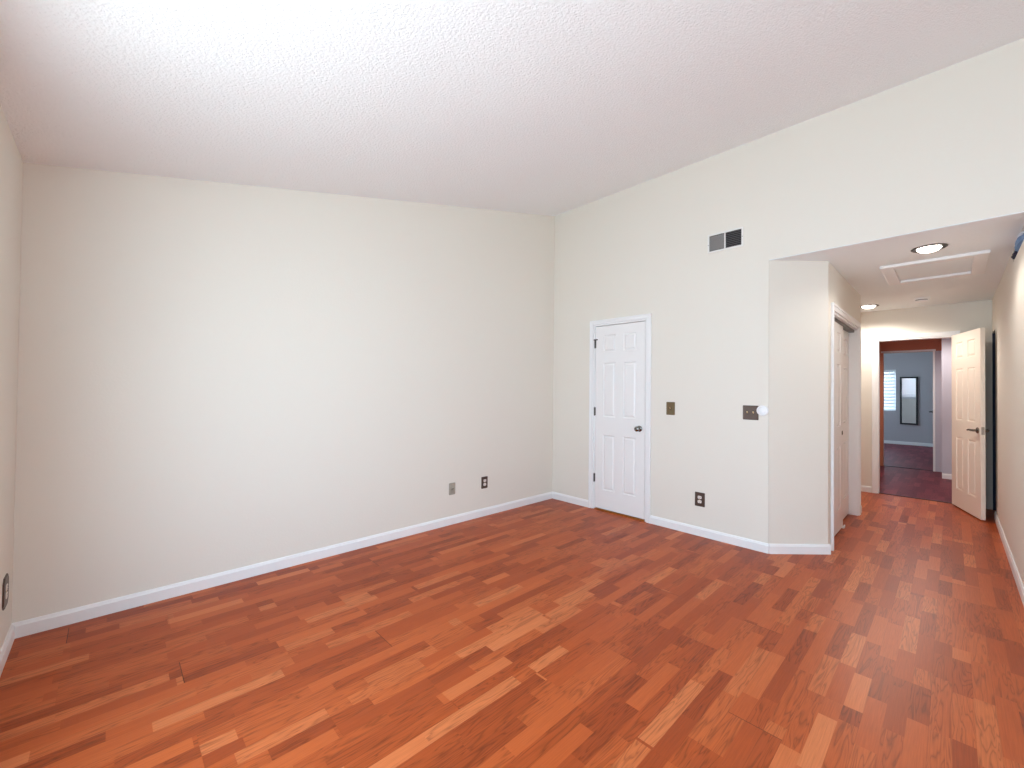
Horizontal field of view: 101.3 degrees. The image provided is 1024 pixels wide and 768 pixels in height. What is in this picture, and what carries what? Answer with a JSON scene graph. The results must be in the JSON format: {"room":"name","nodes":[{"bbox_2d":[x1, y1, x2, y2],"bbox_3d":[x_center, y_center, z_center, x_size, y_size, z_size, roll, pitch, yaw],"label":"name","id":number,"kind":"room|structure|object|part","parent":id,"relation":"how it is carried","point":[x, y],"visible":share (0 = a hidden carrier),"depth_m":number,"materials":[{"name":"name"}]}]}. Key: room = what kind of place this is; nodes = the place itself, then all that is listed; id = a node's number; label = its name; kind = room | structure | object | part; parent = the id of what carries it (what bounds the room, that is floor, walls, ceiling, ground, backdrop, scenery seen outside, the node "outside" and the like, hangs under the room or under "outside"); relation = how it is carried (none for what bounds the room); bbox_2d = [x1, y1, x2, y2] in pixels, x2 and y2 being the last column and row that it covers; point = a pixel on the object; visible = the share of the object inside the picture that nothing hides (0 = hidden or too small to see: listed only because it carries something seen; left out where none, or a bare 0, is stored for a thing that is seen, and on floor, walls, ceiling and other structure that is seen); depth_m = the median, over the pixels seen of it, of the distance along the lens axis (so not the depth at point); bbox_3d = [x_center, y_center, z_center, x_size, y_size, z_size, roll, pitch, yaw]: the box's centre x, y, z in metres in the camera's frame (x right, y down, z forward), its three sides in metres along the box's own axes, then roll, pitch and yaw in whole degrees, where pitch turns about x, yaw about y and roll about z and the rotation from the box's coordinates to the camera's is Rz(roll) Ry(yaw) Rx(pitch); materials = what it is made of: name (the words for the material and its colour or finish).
{"room":"empty bedroom","nodes":[
{"label":"empty bedroom","id":0,"kind":"room"},
{"bbox_2d":[0,105,22,649],"bbox_3d":[-0.331,0.071,-0.256,0.120,2.497,6.926,1,-1,-44],"label":"wall","id":1,"kind":"structure","parent":0,"point":[11,163],"depth_m":2.00,"materials":[{"name":"beige paint"}]},
{"bbox_2d":[2,573,8,609],"bbox_3d":[-2.439,1.000,2.025,0.009,0.150,0.125,1,-1,-44],"label":"wall outlet","id":2,"kind":"object","parent":1,"relation":"attached to","point":[5,586],"visible":1,"depth_m":2.01,"materials":[{"name":"brown metal"}]},
{"bbox_2d":[0,624,14,675],"bbox_3d":[-0.291,1.281,-0.230,0.013,0.080,6.673,1,-1,-44],"label":"baseboard","id":3,"kind":"structure","parent":1,"relation":"attached to","point":[8,642],"depth_m":2.04,"materials":[{"name":"white wood"}]},
{"bbox_2d":[12,162,554,622],"bbox_3d":[-1.081,-0.373,3.733,4.288,3.470,0.120,1,-1,-44],"label":"wall","id":4,"kind":"structure","parent":0,"point":[214,377],"depth_m":2.94,"materials":[{"name":"beige paint"}]},
{"bbox_2d":[12,491,552,638],"bbox_3d":[-1.053,1.322,3.664,4.288,0.080,0.013,1,-1,-44],"label":"baseboard","id":5,"kind":"structure","parent":4,"relation":"attached to","point":[23,628],"depth_m":2.85,"materials":[{"name":"white wood"}]},
{"bbox_2d":[449,482,454,494],"bbox_3d":[-0.582,1.026,4.111,0.074,0.114,0.017,1,-1,-44],"label":"cable plate","id":6,"kind":"object","parent":4,"relation":"attached to","point":[451,485],"visible":1,"depth_m":4.11,"materials":[{"name":"beige plastic"}]},
{"bbox_2d":[481,476,487,488],"bbox_3d":[-0.286,1.031,4.398,0.083,0.122,0.009,1,-1,-44],"label":"wall outlet","id":7,"kind":"object","parent":4,"relation":"attached to","point":[484,480],"visible":1,"depth_m":4.39,"materials":[{"name":"brown metal"}]},
{"bbox_2d":[0,443,1023,767],"bbox_3d":[5.245,1.496,5.061,15.575,0.100,6.926,1,-1,-44],"label":"floor","id":8,"kind":"structure","parent":0,"point":[550,633],"depth_m":2.08,"materials":[{"name":"laminate"}]},
{"bbox_2d":[0,0,1023,215],"bbox_3d":[1.282,-1.678,1.288,4.528,1.126,6.926,1,-1,-44],"label":"ceiling","id":9,"kind":"structure","parent":0,"point":[539,107],"depth_m":2.14,"materials":[{"name":"white paint"}]},
{"bbox_2d":[552,38,1023,542],"bbox_3d":[2.858,0.157,2.786,0.120,4.470,6.926,1,-1,-44],"label":"wall","id":10,"kind":"structure","parent":0,"point":[943,147],"depth_m":3.64,"materials":[{"name":"beige paint"}]},
{"bbox_2d":[552,492,587,506],"bbox_3d":[0.683,1.356,4.940,0.013,0.080,0.537,1,-1,-44],"label":"baseboard","id":11,"kind":"structure","parent":10,"relation":"attached to","point":[570,499],"depth_m":4.93,"materials":[{"name":"white wood"}]},
{"bbox_2d":[593,321,645,518],"bbox_3d":[1.123,0.367,4.497,0.104,2.017,0.637,1,-1,-44],"label":"door","id":12,"kind":"structure","parent":10,"relation":"in","point":[620,384],"depth_m":4.48,"materials":[{"name":"white paint"}]},
{"bbox_3d":[1.287,0.460,4.298,0.069,0.062,0.062,1,-1,-44],"label":"knob","id":13,"kind":"part","parent":12,"relation":"part of","materials":[{"name":"silver metal"}]},
{"bbox_2d":[594,507,644,520],"bbox_3d":[1.171,1.392,4.518,0.109,0.008,0.619,1,-1,-44],"label":"trim","id":14,"kind":"structure","parent":10,"relation":"attached to","point":[596,507],"depth_m":4.47,"materials":[{"name":"orange wood"}]},
{"bbox_2d":[588,313,651,522],"bbox_3d":[1.178,0.343,4.527,0.141,2.106,0.747,1,-1,-44],"label":"trim","id":15,"kind":"structure","parent":10,"relation":"attached to","point":[644,317],"depth_m":4.43,"materials":[{"name":"white wood"}]},
{"bbox_2d":[666,402,674,414],"bbox_3d":[1.534,0.237,4.071,0.020,0.125,0.086,1,-1,-44],"label":"light switch","id":16,"kind":"object","parent":10,"relation":"attached to","point":[670,406],"visible":1,"depth_m":4.07,"materials":[{"name":"gold metal"}]},
{"bbox_2d":[695,492,704,506],"bbox_3d":[1.724,1.061,3.859,0.009,0.128,0.090,1,-1,-44],"label":"wall outlet","id":17,"kind":"object","parent":10,"relation":"attached to","point":[699,497],"visible":1,"depth_m":3.85,"materials":[{"name":"brown metal"}]},
{"bbox_2d":[650,515,768,553],"bbox_3d":[1.746,1.353,3.827,0.013,0.080,1.046,1,-1,-44],"label":"baseboard","id":18,"kind":"structure","parent":10,"relation":"attached to","point":[751,544],"depth_m":3.76,"materials":[{"name":"white wood"}]},
{"bbox_2d":[708,227,743,253],"bbox_3d":[1.894,-1.275,3.734,0.014,0.166,0.297,1,-1,-44],"label":"air vent","id":19,"kind":"object","parent":10,"relation":"in","point":[733,238],"visible":1,"depth_m":3.73,"materials":[{"name":"white metal"}]},
{"bbox_2d":[743,405,758,419],"bbox_3d":[2.020,0.243,3.561,0.020,0.121,0.121,1,-1,-44],"label":"light switch","id":20,"kind":"object","parent":10,"relation":"attached to","point":[749,412],"visible":1,"depth_m":3.56,"materials":[{"name":"brown metal"}]},
{"bbox_2d":[757,405,768,415],"bbox_3d":[2.085,0.222,3.495,0.017,0.088,0.088,1,-1,-44],"label":"disc","id":21,"kind":"object","parent":10,"relation":"attached to","point":[762,410],"visible":1,"depth_m":3.49,"materials":[{"name":"white plastic"}]},
{"bbox_2d":[768,260,827,543],"bbox_3d":[2.371,0.186,3.549,0.497,2.420,0.170,1,-1,2],"label":"wall","id":22,"kind":"structure","parent":0,"point":[798,290],"depth_m":3.47,"materials":[{"name":"beige paint"}]},
{"bbox_2d":[769,544,830,554],"bbox_3d":[2.363,1.355,3.449,0.504,0.080,0.013,1,-1,0],"label":"baseboard","id":23,"kind":"structure","parent":22,"relation":"attached to","point":[773,548],"depth_m":3.44,"materials":[{"name":"white wood"}]},
{"bbox_2d":[828,261,860,544],"bbox_3d":[2.333,0.205,5.055,1.768,2.420,2.678,1,-1,-44],"label":"wall","id":24,"kind":"structure","parent":0,"point":[840,292],"depth_m":3.61,"materials":[{"name":"beige paint"}]},
{"bbox_2d":[834,321,842,535],"bbox_3d":[2.985,0.401,3.896,0.760,1.985,0.034,1,-1,-44],"label":"door","id":25,"kind":"structure","parent":24,"relation":"in","point":[838,329],"depth_m":3.99,"materials":[{"name":"white paint"}]},
{"bbox_2d":[834,317,853,332],"bbox_3d":[3.204,-0.586,4.135,1.379,0.027,0.084,1,-1,-44],"label":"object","id":26,"kind":"structure","parent":24,"relation":"attached to","point":[846,328],"depth_m":4.24,"materials":[{"name":"grey metal"}]},
{"bbox_2d":[831,302,860,550],"bbox_3d":[3.208,0.368,4.108,1.533,2.089,0.141,1,-1,-44],"label":"trim","id":27,"kind":"structure","parent":24,"relation":"attached to","point":[837,312],"depth_m":4.56,"materials":[{"name":"white wood"}]},
{"bbox_2d":[843,330,848,518],"bbox_3d":[3.403,0.411,4.349,0.760,1.985,0.030,1,-1,-44],"label":"door","id":28,"kind":"structure","parent":24,"relation":"in","point":[845,334],"depth_m":4.50,"materials":[{"name":"white paint"}]},
{"bbox_2d":[770,211,1023,312],"bbox_3d":[3.828,-1.049,4.281,3.540,0.100,6.106,1,-1,-44],"label":"ceiling","id":29,"kind":"structure","parent":0,"point":[859,263],"depth_m":3.42,"materials":[{"name":"white paint"}]},
{"bbox_2d":[861,304,878,308],"bbox_3d":[4.482,-0.964,5.278,0.200,0.032,0.200,1,-1,-44],"label":"recessed light","id":30,"kind":"object","parent":29,"relation":"in","point":[873,305],"visible":0.91,"depth_m":5.24,"materials":[{"name":"grey metal"}]},
{"bbox_3d":[4.482,-0.963,5.278,0.138,0.032,0.138,1,-1,-44],"label":"bulb","id":31,"kind":"part","parent":30,"relation":"part of","materials":[{"name":"white glass"}]},
{"bbox_2d":[913,297,929,302],"bbox_3d":[4.707,-0.962,4.826,0.136,0.041,0.136,1,-1,-44],"label":"smoke detector","id":32,"kind":"object","parent":29,"relation":"attached to","point":[922,299],"visible":1,"depth_m":4.79,"materials":[{"name":"white plastic"}]},
{"bbox_2d":[911,243,947,252],"bbox_3d":[3.126,-1.005,3.148,0.200,0.032,0.200,1,-1,-44],"label":"recessed light","id":33,"kind":"object","parent":29,"relation":"in","point":[929,248],"visible":1,"depth_m":3.12,"materials":[{"name":"white glass"}]},
{"bbox_3d":[3.126,-1.004,3.148,0.138,0.032,0.138,1,-1,-44],"label":"bulb","id":34,"kind":"part","parent":33,"relation":"part of","materials":[{"name":"white glass"}]},
{"bbox_2d":[880,250,990,285],"bbox_3d":[3.682,-0.996,3.674,0.804,0.024,0.632,1,-1,-44],"label":"attic hatch","id":35,"kind":"object","parent":29,"relation":"attached to","point":[959,265],"visible":1,"depth_m":3.63,"materials":[{"name":"white"}]},
{"bbox_3d":[3.682,-1.006,3.674,0.628,0.004,0.456,1,-1,-44],"label":"panel","id":36,"kind":"part","parent":35,"relation":"part of","materials":[{"name":"white paint"}]},
{"bbox_2d":[884,352,932,443],"bbox_3d":[10.510,0.362,10.650,0.120,2.420,4.500,1,-1,-44],"label":"wall","id":37,"kind":"structure","parent":0,"point":[911,364],"depth_m":10.77,"materials":[{"name":"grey paint"}]},
{"bbox_2d":[884,370,895,410],"bbox_3d":[9.725,0.163,11.470,0.110,1.105,1.130,1,-1,-44],"label":"window","id":38,"kind":"structure","parent":37,"relation":"in","point":[890,377],"depth_m":11.12,"materials":[{"name":"white"}]},
{"bbox_2d":[884,440,932,446],"bbox_3d":[10.449,1.531,10.590,0.013,0.080,4.300,1,-1,-44],"label":"baseboard","id":39,"kind":"structure","parent":37,"relation":"attached to","point":[885,441],"depth_m":10.82,"materials":[{"name":"white wood"}]},
{"bbox_2d":[900,377,917,424],"bbox_3d":[10.228,0.431,10.824,0.028,1.230,0.340,1,-1,-41],"label":"framed mirror","id":40,"kind":"object","parent":37,"relation":"attached to","point":[908,385],"visible":1,"depth_m":10.82,"materials":[{"name":"black mirror"}]},
{"bbox_2d":[880,338,941,468],"bbox_3d":[7.014,0.785,7.452,0.060,3.420,0.900,1,-1,-44],"label":"wall","id":41,"kind":"structure","parent":0,"point":[923,344],"depth_m":7.61,"materials":[{"name":"brown paint"}]},
{"bbox_2d":[881,349,935,352],"bbox_3d":[7.005,-0.581,7.439,0.015,0.031,0.706,1,-1,-44],"label":"trim","id":42,"kind":"structure","parent":41,"relation":"attached to","point":[926,349],"depth_m":7.42,"materials":[{"name":"white wood"}]},
{"bbox_2d":[884,465,932,470],"bbox_3d":[7.024,1.491,7.453,0.060,0.007,0.646,1,-1,-44],"label":"trim","id":43,"kind":"structure","parent":41,"relation":"attached to","point":[884,465],"depth_m":7.41,"materials":[{"name":"red"}]},
{"bbox_2d":[933,351,934,471],"bbox_3d":[7.221,0.464,7.185,0.019,2.060,0.028,1,-1,-44],"label":"trim","id":44,"kind":"structure","parent":41,"relation":"attached to","point":[933,351],"depth_m":7.18,"materials":[{"name":"white wood"}]},
{"bbox_2d":[860,300,992,509],"bbox_3d":[5.058,0.239,5.439,0.120,2.420,5.886,1,-1,-44],"label":"wall","id":45,"kind":"structure","parent":0,"point":[967,316],"depth_m":5.26,"materials":[{"name":"beige paint"}]},
{"bbox_2d":[861,485,871,492],"bbox_3d":[3.878,1.410,6.552,0.013,0.080,2.641,1,-1,-44],"label":"baseboard","id":46,"kind":"structure","parent":45,"relation":"attached to","point":[863,488],"depth_m":5.63,"materials":[{"name":"white wood"}]},
{"bbox_2d":[879,492,951,503],"bbox_3d":[5.104,1.444,5.333,0.040,0.007,0.669,1,-1,-44],"label":"trim","id":47,"kind":"structure","parent":45,"relation":"attached to","point":[879,492],"depth_m":5.32,"materials":[{"name":"red wood"}]},
{"bbox_2d":[872,331,959,493],"bbox_3d":[5.122,0.405,5.352,0.141,2.086,0.807,1,-1,-44],"label":"trim","id":48,"kind":"structure","parent":45,"relation":"attached to","point":[876,340],"depth_m":5.57,"materials":[{"name":"white wood"}]},
{"bbox_2d":[951,328,989,519],"bbox_3d":[5.120,0.421,4.721,0.155,2.015,0.763,0,-1,30],"label":"door","id":49,"kind":"structure","parent":45,"relation":"in","point":[967,348],"depth_m":4.64,"materials":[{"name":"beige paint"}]},
{"bbox_3d":[4.944,0.494,4.513,0.060,0.064,0.149,0,-1,30],"label":"handle","id":50,"kind":"part","parent":49,"relation":"part of","materials":[{"name":"silver metal"}]},
{"bbox_3d":[4.930,0.492,4.394,0.024,0.080,0.010,0,-1,30],"label":"latch plate","id":51,"kind":"part","parent":49,"relation":"part of","materials":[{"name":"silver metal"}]},
{"bbox_2d":[935,338,951,473],"bbox_3d":[6.752,0.261,5.766,2.783,2.420,1.422,1,-1,-44],"label":"wall","id":52,"kind":"structure","parent":0,"point":[943,359],"depth_m":6.59,"materials":[{"name":"grey paint"}]},
{"bbox_2d":[942,473,951,479],"bbox_3d":[7.166,1.440,6.152,0.013,0.080,1.213,1,-1,-44],"label":"baseboard","id":53,"kind":"structure","parent":52,"relation":"attached to","point":[944,476],"depth_m":6.55,"materials":[{"name":"white wood"}]},
{"bbox_2d":[992,225,1023,584],"bbox_3d":[5.165,0.208,2.910,3.457,2.420,2.280,1,-1,-44],"label":"wall","id":54,"kind":"structure","parent":0,"point":[1008,298],"depth_m":3.35,"materials":[{"name":"beige paint"}]},
{"bbox_2d":[994,511,1023,605],"bbox_3d":[4.099,1.374,3.475,2.907,0.080,0.013,1,-1,-44],"label":"baseboard","id":55,"kind":"structure","parent":54,"relation":"attached to","point":[1020,586],"depth_m":3.23,"materials":[{"name":"white wood"}]},
{"bbox_2d":[1011,231,1023,258],"bbox_3d":[3.555,-0.969,2.889,0.683,0.085,0.128,1,-1,-44],"label":"cloth bundle","id":56,"kind":"object","parent":54,"relation":"on","point":[1019,239],"visible":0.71,"depth_m":2.85,"materials":[{"name":"blue fabric"}]}
]}

